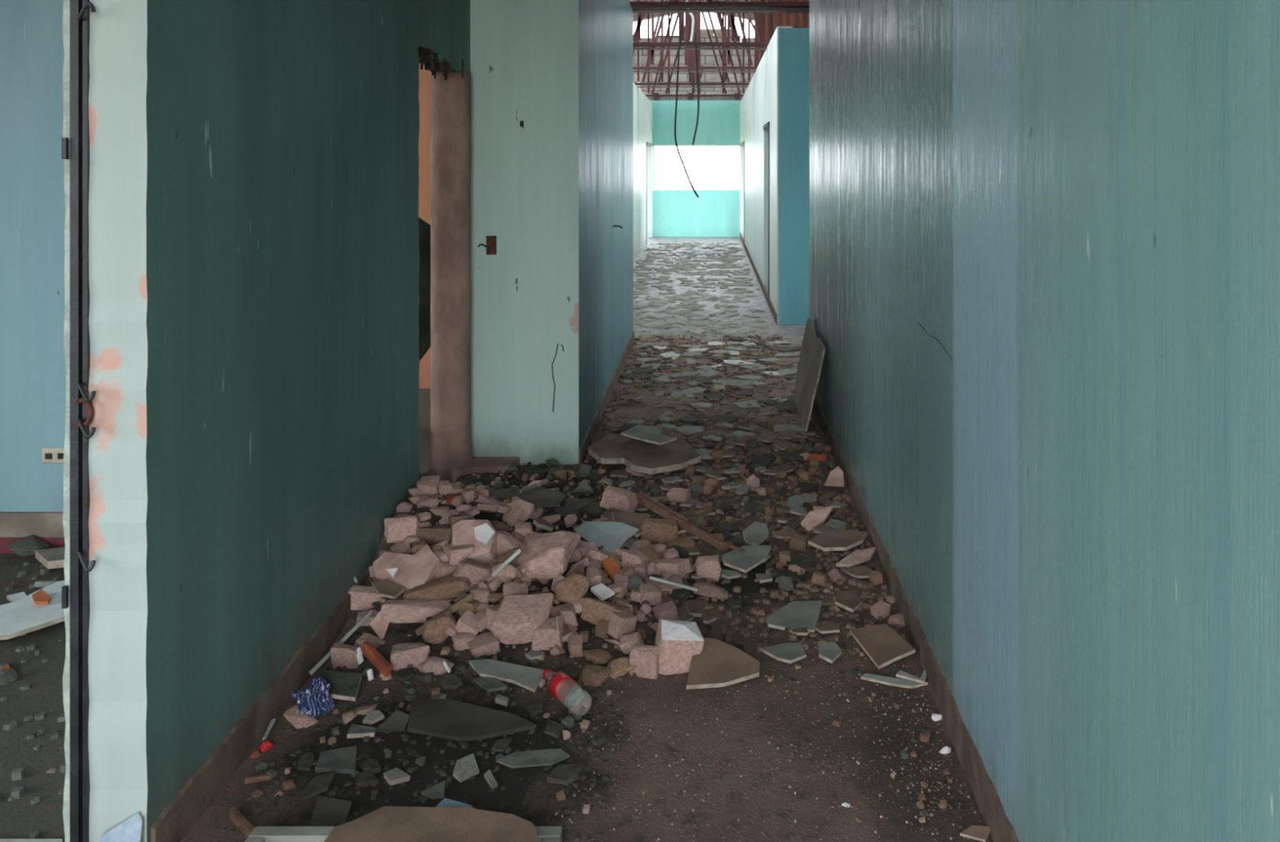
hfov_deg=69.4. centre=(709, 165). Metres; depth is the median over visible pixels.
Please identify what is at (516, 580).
crumb
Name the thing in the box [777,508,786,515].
lump
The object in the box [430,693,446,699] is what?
shard
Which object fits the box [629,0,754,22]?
roof
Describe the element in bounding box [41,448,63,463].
wall socket
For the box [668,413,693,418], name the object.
shard
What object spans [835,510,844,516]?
lump
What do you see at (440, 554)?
lump
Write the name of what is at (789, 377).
shard
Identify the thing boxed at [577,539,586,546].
lump
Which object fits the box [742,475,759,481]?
shard
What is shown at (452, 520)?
lump
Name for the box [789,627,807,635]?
shard
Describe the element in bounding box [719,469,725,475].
lump
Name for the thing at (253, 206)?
wall
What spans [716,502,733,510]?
shard
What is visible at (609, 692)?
pebble
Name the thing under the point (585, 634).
crumb
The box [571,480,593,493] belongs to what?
shard
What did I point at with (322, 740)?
pebble
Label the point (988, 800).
baseboard
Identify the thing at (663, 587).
block
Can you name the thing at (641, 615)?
lump
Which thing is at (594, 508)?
shard
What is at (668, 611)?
lump
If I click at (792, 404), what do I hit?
shard
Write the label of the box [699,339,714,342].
shard
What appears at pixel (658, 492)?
lump
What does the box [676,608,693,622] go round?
shard
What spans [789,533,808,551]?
lump
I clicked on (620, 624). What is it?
lump
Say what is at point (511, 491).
shard
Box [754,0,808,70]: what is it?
sheet
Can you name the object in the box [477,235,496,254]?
switch box
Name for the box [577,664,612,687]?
block
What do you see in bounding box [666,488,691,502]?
block
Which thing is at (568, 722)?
pebble
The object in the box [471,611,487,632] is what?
crumb
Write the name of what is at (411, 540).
lump
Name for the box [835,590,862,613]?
shard
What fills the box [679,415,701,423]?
shard
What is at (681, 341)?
shard
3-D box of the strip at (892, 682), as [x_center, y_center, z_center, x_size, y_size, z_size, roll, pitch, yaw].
[0.569,1.594,2.839,0.203,0.008,0.035,0,0,15]
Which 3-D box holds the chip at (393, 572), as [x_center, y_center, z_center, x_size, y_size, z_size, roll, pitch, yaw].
[-1.115,1.427,3.220,0.037,0.028,0.036,0,0,0]
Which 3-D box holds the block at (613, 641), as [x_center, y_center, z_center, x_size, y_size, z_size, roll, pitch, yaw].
[-0.310,1.570,3.034,0.082,0.031,0.051,0,0,18]
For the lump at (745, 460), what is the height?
0.038 m
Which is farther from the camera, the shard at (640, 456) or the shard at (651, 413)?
the shard at (651, 413)
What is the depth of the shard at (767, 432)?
5.38 m
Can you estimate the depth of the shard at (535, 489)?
4.30 m
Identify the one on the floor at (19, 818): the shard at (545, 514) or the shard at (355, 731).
the shard at (355, 731)
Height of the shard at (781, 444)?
0.026 m
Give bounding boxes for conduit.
[685,0,694,41]
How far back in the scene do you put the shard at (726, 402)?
6.13 m
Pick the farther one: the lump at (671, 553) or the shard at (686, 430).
the shard at (686, 430)
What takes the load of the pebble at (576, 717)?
on the floor at (19, 818)
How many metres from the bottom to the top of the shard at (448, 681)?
0.017 m
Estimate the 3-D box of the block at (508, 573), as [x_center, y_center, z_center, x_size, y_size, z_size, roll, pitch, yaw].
[-0.734,1.464,3.301,0.099,0.071,0.067,0,0,3]
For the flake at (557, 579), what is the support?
on the rubble at (750, 588)
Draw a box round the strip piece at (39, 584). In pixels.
[33,581,59,587]
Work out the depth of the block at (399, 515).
3.63 m
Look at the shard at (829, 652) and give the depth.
3.00 m
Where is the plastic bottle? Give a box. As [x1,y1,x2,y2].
[542,668,592,716]
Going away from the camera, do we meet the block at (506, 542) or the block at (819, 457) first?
the block at (506, 542)
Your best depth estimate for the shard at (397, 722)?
2.59 m
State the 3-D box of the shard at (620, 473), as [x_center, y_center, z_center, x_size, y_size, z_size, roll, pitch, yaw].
[-0.444,1.556,4.643,0.108,0.017,0.096,0,0,-3]
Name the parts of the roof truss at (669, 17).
king post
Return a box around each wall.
[0,0,66,511]
[62,0,470,841]
[418,62,431,388]
[470,0,633,465]
[633,29,754,236]
[633,82,652,260]
[739,26,791,324]
[779,27,808,324]
[808,0,1279,841]
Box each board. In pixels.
[418,217,431,360]
[794,318,825,431]
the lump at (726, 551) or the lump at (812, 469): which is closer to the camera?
the lump at (726, 551)
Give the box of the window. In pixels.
[653,144,739,190]
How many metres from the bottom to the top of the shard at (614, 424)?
0.014 m
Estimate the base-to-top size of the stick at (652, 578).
0.043 m
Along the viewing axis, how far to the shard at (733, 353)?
7.78 m
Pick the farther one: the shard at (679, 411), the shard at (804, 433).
the shard at (679, 411)
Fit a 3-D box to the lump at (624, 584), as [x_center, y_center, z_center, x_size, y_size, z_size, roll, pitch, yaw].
[-0.319,1.520,3.291,0.042,0.048,0.060,0,0,20]
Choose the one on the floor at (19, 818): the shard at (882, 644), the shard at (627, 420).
the shard at (882, 644)
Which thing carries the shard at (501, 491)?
on the rubble at (750, 588)
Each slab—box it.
[35,546,65,568]
[373,544,440,594]
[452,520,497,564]
[800,506,833,531]
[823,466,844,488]
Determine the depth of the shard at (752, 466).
4.74 m
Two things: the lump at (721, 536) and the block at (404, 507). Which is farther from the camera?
the lump at (721, 536)
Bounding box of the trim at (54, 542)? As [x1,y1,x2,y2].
[0,537,65,554]
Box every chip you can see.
[386,568,398,578]
[484,769,497,789]
[590,583,614,600]
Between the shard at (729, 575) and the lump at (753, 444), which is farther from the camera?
the lump at (753, 444)
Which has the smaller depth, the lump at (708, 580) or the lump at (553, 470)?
the lump at (708, 580)
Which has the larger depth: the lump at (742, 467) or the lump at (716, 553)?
the lump at (742, 467)
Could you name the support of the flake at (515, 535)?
on the rubble at (750, 588)
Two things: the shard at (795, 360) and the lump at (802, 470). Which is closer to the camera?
the lump at (802, 470)
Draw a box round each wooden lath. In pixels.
[635,493,725,551]
[639,491,688,522]
[719,538,744,553]
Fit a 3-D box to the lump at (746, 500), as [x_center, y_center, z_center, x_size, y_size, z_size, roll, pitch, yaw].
[0.171,1.557,4.280,0.041,0.031,0.028,0,0,44]
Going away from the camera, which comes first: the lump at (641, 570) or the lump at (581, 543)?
the lump at (641, 570)
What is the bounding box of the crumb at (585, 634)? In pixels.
[578,631,589,643]
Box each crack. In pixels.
[551,343,564,412]
[917,321,951,359]
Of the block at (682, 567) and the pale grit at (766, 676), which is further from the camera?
the block at (682, 567)
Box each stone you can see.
[46,768,56,773]
[57,788,63,795]
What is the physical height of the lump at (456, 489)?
0.048 m
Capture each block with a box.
[283,705,318,728]
[330,643,359,669]
[342,711,356,724]
[347,585,382,610]
[353,703,377,715]
[354,633,382,649]
[380,600,454,623]
[383,515,421,543]
[390,642,430,670]
[394,514,412,517]
[395,502,413,513]
[402,573,470,599]
[408,488,419,497]
[415,523,452,543]
[416,495,439,507]
[417,512,431,521]
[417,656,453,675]
[421,610,457,644]
[428,506,449,516]
[431,494,444,502]
[440,509,458,516]
[443,543,475,565]
[444,493,462,505]
[452,632,475,651]
[453,558,493,585]
[454,504,471,512]
[454,608,479,635]
[466,631,500,658]
[487,592,503,604]
[488,520,505,531]
[490,593,554,644]
[491,563,517,582]
[495,530,521,555]
[502,581,528,598]
[515,530,581,581]
[528,480,548,487]
[528,591,553,606]
[531,613,564,650]
[553,573,591,604]
[567,600,582,613]
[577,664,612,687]
[580,597,631,625]
[583,648,610,664]
[600,484,637,512]
[604,638,619,645]
[606,656,636,679]
[619,632,644,654]
[626,466,653,479]
[628,539,651,551]
[629,644,659,679]
[640,519,678,543]
[644,577,673,594]
[651,543,667,555]
[653,619,704,675]
[655,558,692,578]
[664,535,697,550]
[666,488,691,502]
[692,479,704,485]
[692,582,728,599]
[694,555,721,582]
[702,478,718,486]
[799,453,808,461]
[805,453,826,462]
[870,600,890,619]
[884,595,894,604]
[887,613,905,627]
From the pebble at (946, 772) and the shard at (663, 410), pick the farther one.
the shard at (663, 410)
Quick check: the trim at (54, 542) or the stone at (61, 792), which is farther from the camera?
the trim at (54, 542)
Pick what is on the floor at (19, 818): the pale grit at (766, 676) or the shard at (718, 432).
the pale grit at (766, 676)
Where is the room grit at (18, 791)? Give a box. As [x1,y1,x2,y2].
[0,561,66,839]
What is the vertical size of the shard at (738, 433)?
0.016 m
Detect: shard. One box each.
[0,580,65,639]
[0,839,62,841]
[6,591,26,603]
[99,812,143,841]
[297,752,314,770]
[300,772,335,802]
[310,795,351,826]
[315,745,356,773]
[320,670,361,702]
[324,806,537,841]
[346,724,376,738]
[355,771,378,786]
[360,758,381,774]
[362,710,384,724]
[371,579,404,599]
[376,710,409,732]
[383,768,410,786]
[393,667,413,681]
[408,699,536,742]
[420,781,444,799]
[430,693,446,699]
[435,798,471,808]
[436,673,462,689]
[453,753,479,782]
[468,659,544,692]
[473,677,506,693]
[488,488,507,493]
[488,493,506,497]
[491,737,511,752]
[494,494,510,500]
[494,694,508,706]
[496,748,569,768]
[505,486,519,496]
[509,493,524,502]
[519,483,539,492]
[521,486,556,493]
[524,489,566,507]
[525,650,542,660]
[526,702,544,717]
[533,467,550,472]
[540,480,555,487]
[540,511,557,518]
[545,719,565,738]
[546,763,586,786]
[549,463,559,471]
[553,497,594,511]
[554,506,580,516]
[557,663,582,677]
[562,465,574,475]
[569,489,584,497]
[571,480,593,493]
[573,521,639,554]
[580,502,608,516]
[586,473,600,479]
[587,433,700,475]
[592,731,608,746]
[597,546,604,551]
[600,478,612,484]
[600,507,626,522]
[600,556,622,582]
[601,426,631,434]
[606,407,647,421]
[606,420,626,426]
[610,469,631,478]
[611,511,647,537]
[612,404,648,411]
[618,480,635,487]
[619,418,631,426]
[620,379,632,383]
[620,393,642,400]
[620,424,676,445]
[622,373,655,379]
[622,422,644,430]
[624,538,635,547]
[626,419,644,424]
[626,475,641,480]
[626,484,636,489]
[626,575,644,592]
[630,486,649,493]
[631,367,653,373]
[631,415,659,421]
[635,342,653,346]
[635,357,653,362]
[635,502,648,511]
[636,390,653,398]
[638,352,647,355]
[639,397,668,406]
[640,336,658,341]
[640,363,662,369]
[640,395,657,400]
[641,408,666,417]
[642,383,666,387]
[643,386,662,390]
[645,342,660,345]
[645,509,658,518]
[646,478,658,482]
[651,390,673,393]
[652,346,666,350]
[652,373,671,377]
[653,342,666,346]
[653,377,671,382]
[653,391,664,396]
[655,408,676,412]
[656,426,673,435]
[657,364,670,370]
[657,411,673,417]
[657,424,677,430]
[658,375,669,378]
[658,395,675,399]
[658,399,684,408]
[658,417,674,422]
[660,351,680,360]
[660,483,677,490]
[661,476,682,484]
[662,364,676,368]
[663,335,682,339]
[667,545,688,557]
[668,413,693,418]
[669,372,697,377]
[669,396,692,402]
[669,431,682,435]
[671,339,694,344]
[671,359,684,364]
[671,390,693,397]
[672,588,690,601]
[674,426,703,435]
[675,344,699,348]
[675,406,688,411]
[676,385,688,390]
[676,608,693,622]
[677,410,693,413]
[677,515,703,534]
[678,351,702,357]
[678,376,717,383]
[678,422,693,426]
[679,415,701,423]
[680,499,704,508]
[683,386,706,394]
[683,546,699,555]
[684,358,698,364]
[684,531,699,539]
[684,599,707,617]
[686,348,709,352]
[686,638,759,689]
[687,381,698,386]
[688,435,699,442]
[689,402,712,408]
[689,475,706,482]
[690,573,699,578]
[692,336,722,340]
[693,334,705,337]
[693,465,706,472]
[694,358,712,364]
[694,364,722,370]
[694,368,719,377]
[694,448,714,459]
[694,507,715,515]
[695,355,709,359]
[697,407,705,411]
[697,440,715,448]
[698,428,723,435]
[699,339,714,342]
[699,410,726,417]
[702,346,716,351]
[702,387,714,393]
[702,435,723,441]
[702,613,715,624]
[703,392,723,401]
[705,471,720,478]
[706,414,737,423]
[707,341,724,346]
[707,350,728,354]
[709,355,731,360]
[711,378,732,384]
[711,405,729,413]
[711,529,734,538]
[712,354,724,356]
[712,384,724,389]
[715,475,726,480]
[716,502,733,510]
[717,520,738,532]
[719,379,753,386]
[721,449,735,457]
[721,482,742,489]
[721,545,771,573]
[721,569,741,579]
[722,400,741,404]
[723,360,756,365]
[723,422,734,428]
[724,346,748,351]
[724,436,746,445]
[724,444,734,448]
[724,468,742,474]
[724,537,734,542]
[725,350,739,355]
[725,597,742,608]
[727,341,741,345]
[728,333,746,337]
[728,337,747,341]
[728,356,741,359]
[728,407,749,417]
[729,385,740,391]
[729,430,755,436]
[732,400,761,408]
[732,455,746,461]
[732,535,747,546]
[733,375,762,381]
[734,484,750,495]
[735,385,755,389]
[737,423,762,431]
[738,390,763,396]
[738,397,758,401]
[739,341,755,346]
[742,364,768,369]
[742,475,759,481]
[742,502,767,514]
[742,521,768,545]
[745,359,756,363]
[745,413,768,422]
[746,345,766,348]
[746,407,760,413]
[746,463,764,469]
[747,380,764,386]
[747,419,759,426]
[748,352,764,356]
[748,455,773,466]
[749,348,762,351]
[749,433,780,441]
[752,354,768,359]
[752,392,768,400]
[752,427,773,434]
[754,386,772,392]
[754,466,766,473]
[755,412,773,415]
[755,501,769,506]
[755,573,772,583]
[756,338,774,345]
[756,357,779,363]
[760,407,777,413]
[760,643,806,663]
[761,430,774,434]
[762,371,784,376]
[763,438,775,442]
[764,399,776,405]
[764,468,782,475]
[765,600,822,633]
[766,340,790,344]
[766,346,799,352]
[767,414,790,424]
[768,389,791,397]
[769,397,787,401]
[771,551,780,556]
[772,400,797,412]
[772,453,804,461]
[772,463,794,472]
[773,424,804,432]
[773,439,793,450]
[773,569,799,582]
[774,352,798,356]
[774,360,791,365]
[774,433,791,439]
[774,527,795,539]
[775,368,797,375]
[776,517,787,523]
[777,357,791,361]
[780,395,795,400]
[782,413,812,420]
[782,430,796,435]
[786,375,795,380]
[786,386,795,391]
[786,421,801,426]
[786,519,801,531]
[786,555,816,571]
[787,494,804,506]
[788,351,800,356]
[788,358,799,362]
[788,408,798,414]
[789,346,801,350]
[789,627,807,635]
[790,505,808,516]
[795,435,808,438]
[797,482,818,490]
[800,493,816,503]
[801,431,815,435]
[808,529,866,551]
[813,524,835,533]
[815,620,839,634]
[817,461,832,468]
[817,641,841,663]
[819,464,831,469]
[822,503,834,508]
[825,519,845,531]
[829,500,843,508]
[835,547,875,568]
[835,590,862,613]
[844,566,872,578]
[849,623,915,669]
[960,825,990,841]
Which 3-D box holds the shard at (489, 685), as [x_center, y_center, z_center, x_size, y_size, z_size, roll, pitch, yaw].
[-0.668,1.579,2.802,0.050,0.010,0.110,0,0,-44]
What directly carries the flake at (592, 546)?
on the rubble at (750, 588)
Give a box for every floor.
[0,236,992,841]
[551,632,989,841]
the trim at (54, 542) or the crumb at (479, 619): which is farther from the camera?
the trim at (54, 542)
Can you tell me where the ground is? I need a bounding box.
[653,185,739,190]
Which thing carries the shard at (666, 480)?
on the rubble at (750, 588)
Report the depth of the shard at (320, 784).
2.35 m
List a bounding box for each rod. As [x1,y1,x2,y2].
[262,718,275,740]
[309,610,372,675]
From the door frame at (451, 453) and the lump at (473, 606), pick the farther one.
the door frame at (451, 453)
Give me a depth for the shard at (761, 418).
5.71 m
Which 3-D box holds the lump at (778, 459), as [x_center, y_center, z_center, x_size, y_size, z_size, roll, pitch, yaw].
[0.356,1.550,4.835,0.034,0.043,0.038,0,0,38]
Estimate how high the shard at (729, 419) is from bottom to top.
0.026 m
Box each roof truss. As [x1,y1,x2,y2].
[628,0,750,87]
[628,0,808,13]
[633,0,754,98]
[633,0,769,49]
[633,0,801,72]
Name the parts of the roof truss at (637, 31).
king post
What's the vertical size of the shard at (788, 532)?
0.016 m
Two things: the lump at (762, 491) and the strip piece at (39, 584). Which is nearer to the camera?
the strip piece at (39, 584)
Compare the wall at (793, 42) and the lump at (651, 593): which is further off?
the wall at (793, 42)
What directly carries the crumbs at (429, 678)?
on the rubble at (750, 588)
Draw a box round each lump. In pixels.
[7,534,52,556]
[368,565,375,577]
[373,575,378,582]
[378,550,397,557]
[390,541,411,554]
[403,535,420,545]
[408,496,420,504]
[411,539,426,555]
[417,475,440,497]
[419,521,430,528]
[429,546,442,553]
[433,550,447,563]
[436,562,457,577]
[438,480,452,496]
[448,511,469,525]
[450,483,460,487]
[451,484,462,493]
[451,495,463,507]
[454,481,465,488]
[454,592,467,602]
[458,490,474,503]
[459,599,479,615]
[465,484,475,489]
[468,587,488,604]
[471,482,482,487]
[471,490,480,502]
[476,484,485,491]
[477,581,490,592]
[477,604,487,613]
[482,573,493,583]
[484,604,494,612]
[484,605,500,631]
[486,554,497,564]
[488,560,497,566]
[493,481,503,488]
[497,549,516,566]
[500,461,515,466]
[505,524,508,533]
[506,466,518,473]
[513,522,533,536]
[516,537,528,548]
[521,473,528,481]
[523,531,541,542]
[528,585,537,591]
[530,474,539,480]
[542,586,549,592]
[545,458,558,467]
[546,472,553,480]
[549,466,563,474]
[550,644,565,656]
[551,607,556,617]
[554,469,566,479]
[556,603,577,626]
[563,624,568,631]
[564,486,570,493]
[565,630,578,642]
[567,624,577,631]
[568,547,582,564]
[568,635,582,657]
[575,545,589,555]
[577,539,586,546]
[578,463,591,479]
[585,550,608,568]
[585,560,601,573]
[585,567,604,586]
[590,469,597,474]
[595,619,608,639]
[599,550,608,555]
[602,569,607,578]
[602,577,612,585]
[606,553,618,560]
[607,612,637,639]
[613,573,628,583]
[614,548,624,555]
[614,560,621,568]
[614,580,627,598]
[616,598,630,605]
[617,555,622,562]
[620,568,635,579]
[621,549,648,568]
[624,604,633,614]
[629,589,641,602]
[633,560,648,580]
[635,610,645,622]
[639,583,661,605]
[639,604,651,614]
[640,545,659,563]
[645,492,653,497]
[646,480,654,487]
[647,561,656,574]
[649,622,658,631]
[653,600,679,620]
[654,489,660,495]
[657,555,663,559]
[658,496,667,502]
[660,572,675,580]
[662,547,679,559]
[667,574,684,589]
[682,472,689,478]
[685,464,694,475]
[690,483,702,493]
[694,510,706,518]
[699,577,706,582]
[700,520,706,528]
[702,484,713,494]
[702,502,713,511]
[706,578,714,583]
[709,449,722,460]
[711,533,724,541]
[713,546,728,554]
[713,551,722,562]
[717,488,725,496]
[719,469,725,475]
[725,515,733,523]
[733,447,742,451]
[737,464,746,472]
[742,457,751,464]
[742,495,751,504]
[744,469,749,474]
[746,474,759,489]
[748,441,758,447]
[755,487,764,493]
[758,488,766,496]
[762,500,770,504]
[764,515,772,522]
[765,506,773,516]
[774,456,781,463]
[777,471,786,478]
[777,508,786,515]
[777,576,794,591]
[778,551,791,566]
[786,475,794,481]
[788,564,800,575]
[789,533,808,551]
[795,468,805,478]
[799,471,810,480]
[802,444,814,453]
[808,466,817,475]
[809,458,817,468]
[810,572,827,586]
[813,506,822,511]
[822,445,831,452]
[827,569,841,582]
[833,495,840,502]
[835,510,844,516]
[862,590,870,599]
[868,570,883,586]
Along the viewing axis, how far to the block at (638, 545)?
3.65 m
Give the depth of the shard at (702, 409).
5.96 m
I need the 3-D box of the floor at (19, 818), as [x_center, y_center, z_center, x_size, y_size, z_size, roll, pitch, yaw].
[-0.200,1.660,8.575,10.000,0.120,24.350,0,0,0]
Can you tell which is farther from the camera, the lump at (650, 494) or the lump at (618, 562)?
the lump at (650, 494)
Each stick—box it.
[229,807,254,838]
[244,774,270,784]
[360,641,392,677]
[414,593,473,636]
[443,661,450,673]
[491,549,520,577]
[648,576,697,591]
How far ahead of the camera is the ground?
73.27 m
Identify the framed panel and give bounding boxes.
[244,826,562,841]
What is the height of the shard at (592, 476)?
0.016 m
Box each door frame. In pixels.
[62,0,95,841]
[426,70,519,483]
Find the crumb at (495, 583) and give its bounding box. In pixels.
[487,576,502,592]
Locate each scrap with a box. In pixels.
[0,664,10,671]
[0,668,17,685]
[31,590,51,604]
[250,751,260,759]
[253,761,268,771]
[258,740,273,752]
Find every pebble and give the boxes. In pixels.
[251,789,262,799]
[266,768,277,779]
[274,791,283,796]
[282,779,296,791]
[284,767,290,774]
[319,736,325,743]
[328,736,336,745]
[332,708,338,714]
[332,726,339,737]
[351,770,359,777]
[360,665,371,676]
[373,696,380,700]
[382,688,388,693]
[383,747,390,752]
[385,750,392,759]
[398,702,404,708]
[405,694,415,702]
[405,703,410,711]
[408,688,416,694]
[415,756,425,766]
[431,687,440,696]
[495,753,503,759]
[528,729,535,734]
[538,679,546,688]
[542,712,550,718]
[555,790,565,801]
[560,715,574,729]
[562,729,570,740]
[572,714,582,719]
[580,720,590,729]
[582,804,589,814]
[586,746,592,752]
[606,690,612,695]
[831,718,840,727]
[841,802,850,807]
[890,771,895,777]
[894,704,899,709]
[900,751,908,759]
[910,751,916,757]
[911,737,917,742]
[915,800,924,808]
[918,794,925,800]
[918,817,925,822]
[919,733,928,742]
[919,809,928,817]
[920,781,927,788]
[925,730,930,737]
[931,713,942,721]
[938,746,951,754]
[938,800,946,809]
[944,770,950,775]
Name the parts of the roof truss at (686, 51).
king post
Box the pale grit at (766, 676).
[555,632,980,840]
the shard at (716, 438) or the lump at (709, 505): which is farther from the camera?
the shard at (716, 438)
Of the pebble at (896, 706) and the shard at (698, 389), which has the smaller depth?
the pebble at (896, 706)
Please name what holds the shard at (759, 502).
on the rubble at (750, 588)
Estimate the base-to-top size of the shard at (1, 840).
0.012 m
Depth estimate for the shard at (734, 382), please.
6.70 m
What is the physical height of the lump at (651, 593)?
0.065 m
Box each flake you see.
[355,609,377,626]
[369,610,390,639]
[431,539,448,550]
[439,514,452,524]
[445,626,457,637]
[460,575,474,591]
[464,506,479,517]
[473,489,488,503]
[473,523,494,546]
[475,504,497,513]
[476,495,511,514]
[502,499,534,522]
[502,508,524,527]
[511,496,520,502]
[511,531,525,540]
[513,548,525,560]
[516,564,535,582]
[529,507,543,519]
[533,519,553,532]
[538,577,549,584]
[541,514,560,524]
[551,574,564,591]
[561,628,571,642]
[563,514,577,527]
[564,564,584,577]
[571,557,590,567]
[579,598,584,605]
[582,542,599,559]
[592,518,608,522]
[607,582,622,593]
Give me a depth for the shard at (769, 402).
6.13 m
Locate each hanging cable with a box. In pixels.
[674,15,698,197]
[687,63,702,85]
[692,31,699,145]
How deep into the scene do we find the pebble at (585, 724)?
2.61 m
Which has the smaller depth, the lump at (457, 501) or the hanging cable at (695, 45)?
the lump at (457, 501)
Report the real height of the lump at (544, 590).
0.030 m
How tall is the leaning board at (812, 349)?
0.602 m
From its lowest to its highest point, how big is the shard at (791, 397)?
0.017 m
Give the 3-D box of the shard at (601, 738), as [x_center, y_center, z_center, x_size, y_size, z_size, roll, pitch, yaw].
[-0.303,1.590,2.551,0.033,0.016,0.049,0,0,41]
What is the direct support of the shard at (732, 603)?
on the rubble at (750, 588)
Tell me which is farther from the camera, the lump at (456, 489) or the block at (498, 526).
the lump at (456, 489)
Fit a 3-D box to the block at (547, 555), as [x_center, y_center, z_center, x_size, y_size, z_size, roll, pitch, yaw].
[-0.592,1.420,3.360,0.234,0.151,0.207,0,0,-5]
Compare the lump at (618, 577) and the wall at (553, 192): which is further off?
the wall at (553, 192)
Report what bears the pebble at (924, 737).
on the floor at (19, 818)
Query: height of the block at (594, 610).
0.101 m
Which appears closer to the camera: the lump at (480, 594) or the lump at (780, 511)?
the lump at (480, 594)
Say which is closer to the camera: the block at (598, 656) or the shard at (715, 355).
the block at (598, 656)
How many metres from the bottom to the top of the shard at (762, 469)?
0.019 m
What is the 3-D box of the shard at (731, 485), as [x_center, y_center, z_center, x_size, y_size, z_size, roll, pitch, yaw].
[0.113,1.552,4.450,0.088,0.022,0.080,0,0,23]
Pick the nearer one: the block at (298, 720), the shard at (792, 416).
the block at (298, 720)
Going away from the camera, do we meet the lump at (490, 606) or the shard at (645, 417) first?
the lump at (490, 606)
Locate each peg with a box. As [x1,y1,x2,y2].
[356,647,363,664]
[367,669,373,681]
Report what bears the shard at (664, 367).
on the floor at (19, 818)
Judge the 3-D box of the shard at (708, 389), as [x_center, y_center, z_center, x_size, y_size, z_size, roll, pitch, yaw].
[-0.015,1.591,6.507,0.099,0.014,0.125,-1,-1,25]
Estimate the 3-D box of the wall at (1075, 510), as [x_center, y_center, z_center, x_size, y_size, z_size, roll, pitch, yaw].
[0.760,0.100,2.610,0.160,3.000,7.320,0,0,0]
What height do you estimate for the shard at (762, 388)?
0.013 m
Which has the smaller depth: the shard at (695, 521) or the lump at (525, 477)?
the shard at (695, 521)
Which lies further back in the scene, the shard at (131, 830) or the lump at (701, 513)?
the lump at (701, 513)
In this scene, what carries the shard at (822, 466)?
on the rubble at (750, 588)
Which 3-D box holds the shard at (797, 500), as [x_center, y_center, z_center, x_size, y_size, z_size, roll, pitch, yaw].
[0.399,1.554,4.253,0.105,0.019,0.082,0,0,-43]
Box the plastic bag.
[291,677,334,718]
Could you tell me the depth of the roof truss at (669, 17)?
18.98 m
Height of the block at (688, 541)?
0.040 m
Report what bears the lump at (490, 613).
on the rubble at (750, 588)
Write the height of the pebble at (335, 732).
0.022 m
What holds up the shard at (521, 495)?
on the rubble at (750, 588)
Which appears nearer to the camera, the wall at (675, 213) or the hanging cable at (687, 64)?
the hanging cable at (687, 64)
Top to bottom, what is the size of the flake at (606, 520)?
0.043 m
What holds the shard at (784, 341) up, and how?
on the floor at (19, 818)
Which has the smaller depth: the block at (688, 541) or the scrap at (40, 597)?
the scrap at (40, 597)
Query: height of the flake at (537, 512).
0.041 m
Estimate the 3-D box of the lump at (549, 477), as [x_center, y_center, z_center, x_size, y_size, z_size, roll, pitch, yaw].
[-0.793,1.546,4.578,0.032,0.039,0.036,0,0,36]
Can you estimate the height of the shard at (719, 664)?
0.071 m
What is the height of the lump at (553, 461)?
0.064 m
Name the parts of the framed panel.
rail, rail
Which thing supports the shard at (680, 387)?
on the floor at (19, 818)
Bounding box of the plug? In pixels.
[520,120,524,128]
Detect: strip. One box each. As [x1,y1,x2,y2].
[860,673,928,688]
[896,670,926,684]
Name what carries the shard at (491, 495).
on the rubble at (750, 588)
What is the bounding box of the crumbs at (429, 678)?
[329,448,915,684]
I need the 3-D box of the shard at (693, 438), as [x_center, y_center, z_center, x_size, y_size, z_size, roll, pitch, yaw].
[-0.092,1.562,5.262,0.063,0.013,0.090,0,0,-10]
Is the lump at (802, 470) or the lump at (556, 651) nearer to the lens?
the lump at (556, 651)
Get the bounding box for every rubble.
[320,404,907,694]
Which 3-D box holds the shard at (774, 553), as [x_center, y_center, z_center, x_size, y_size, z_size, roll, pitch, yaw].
[0.278,1.555,3.673,0.037,0.016,0.055,0,0,-41]
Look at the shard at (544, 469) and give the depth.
4.65 m
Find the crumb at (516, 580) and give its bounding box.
[513,579,520,583]
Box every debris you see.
[213,644,629,841]
[586,333,831,455]
[633,242,777,337]
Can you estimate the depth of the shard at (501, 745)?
2.52 m
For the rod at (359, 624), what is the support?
on the floor at (19, 818)
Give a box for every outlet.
[44,453,52,459]
[57,453,63,459]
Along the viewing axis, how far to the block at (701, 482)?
4.51 m
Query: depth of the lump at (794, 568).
3.53 m
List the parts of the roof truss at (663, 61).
king post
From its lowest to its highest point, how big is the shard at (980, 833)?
0.018 m
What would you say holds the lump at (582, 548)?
on the rubble at (750, 588)
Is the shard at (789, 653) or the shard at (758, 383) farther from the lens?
the shard at (758, 383)
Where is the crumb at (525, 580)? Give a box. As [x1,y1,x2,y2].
[520,573,531,586]
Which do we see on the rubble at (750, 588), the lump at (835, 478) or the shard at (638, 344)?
the lump at (835, 478)
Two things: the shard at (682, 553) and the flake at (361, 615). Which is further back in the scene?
the shard at (682, 553)
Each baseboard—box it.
[0,511,64,537]
[151,563,373,841]
[578,331,634,464]
[739,232,777,324]
[812,396,1018,841]
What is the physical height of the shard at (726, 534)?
0.012 m
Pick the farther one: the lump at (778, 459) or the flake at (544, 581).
the lump at (778, 459)

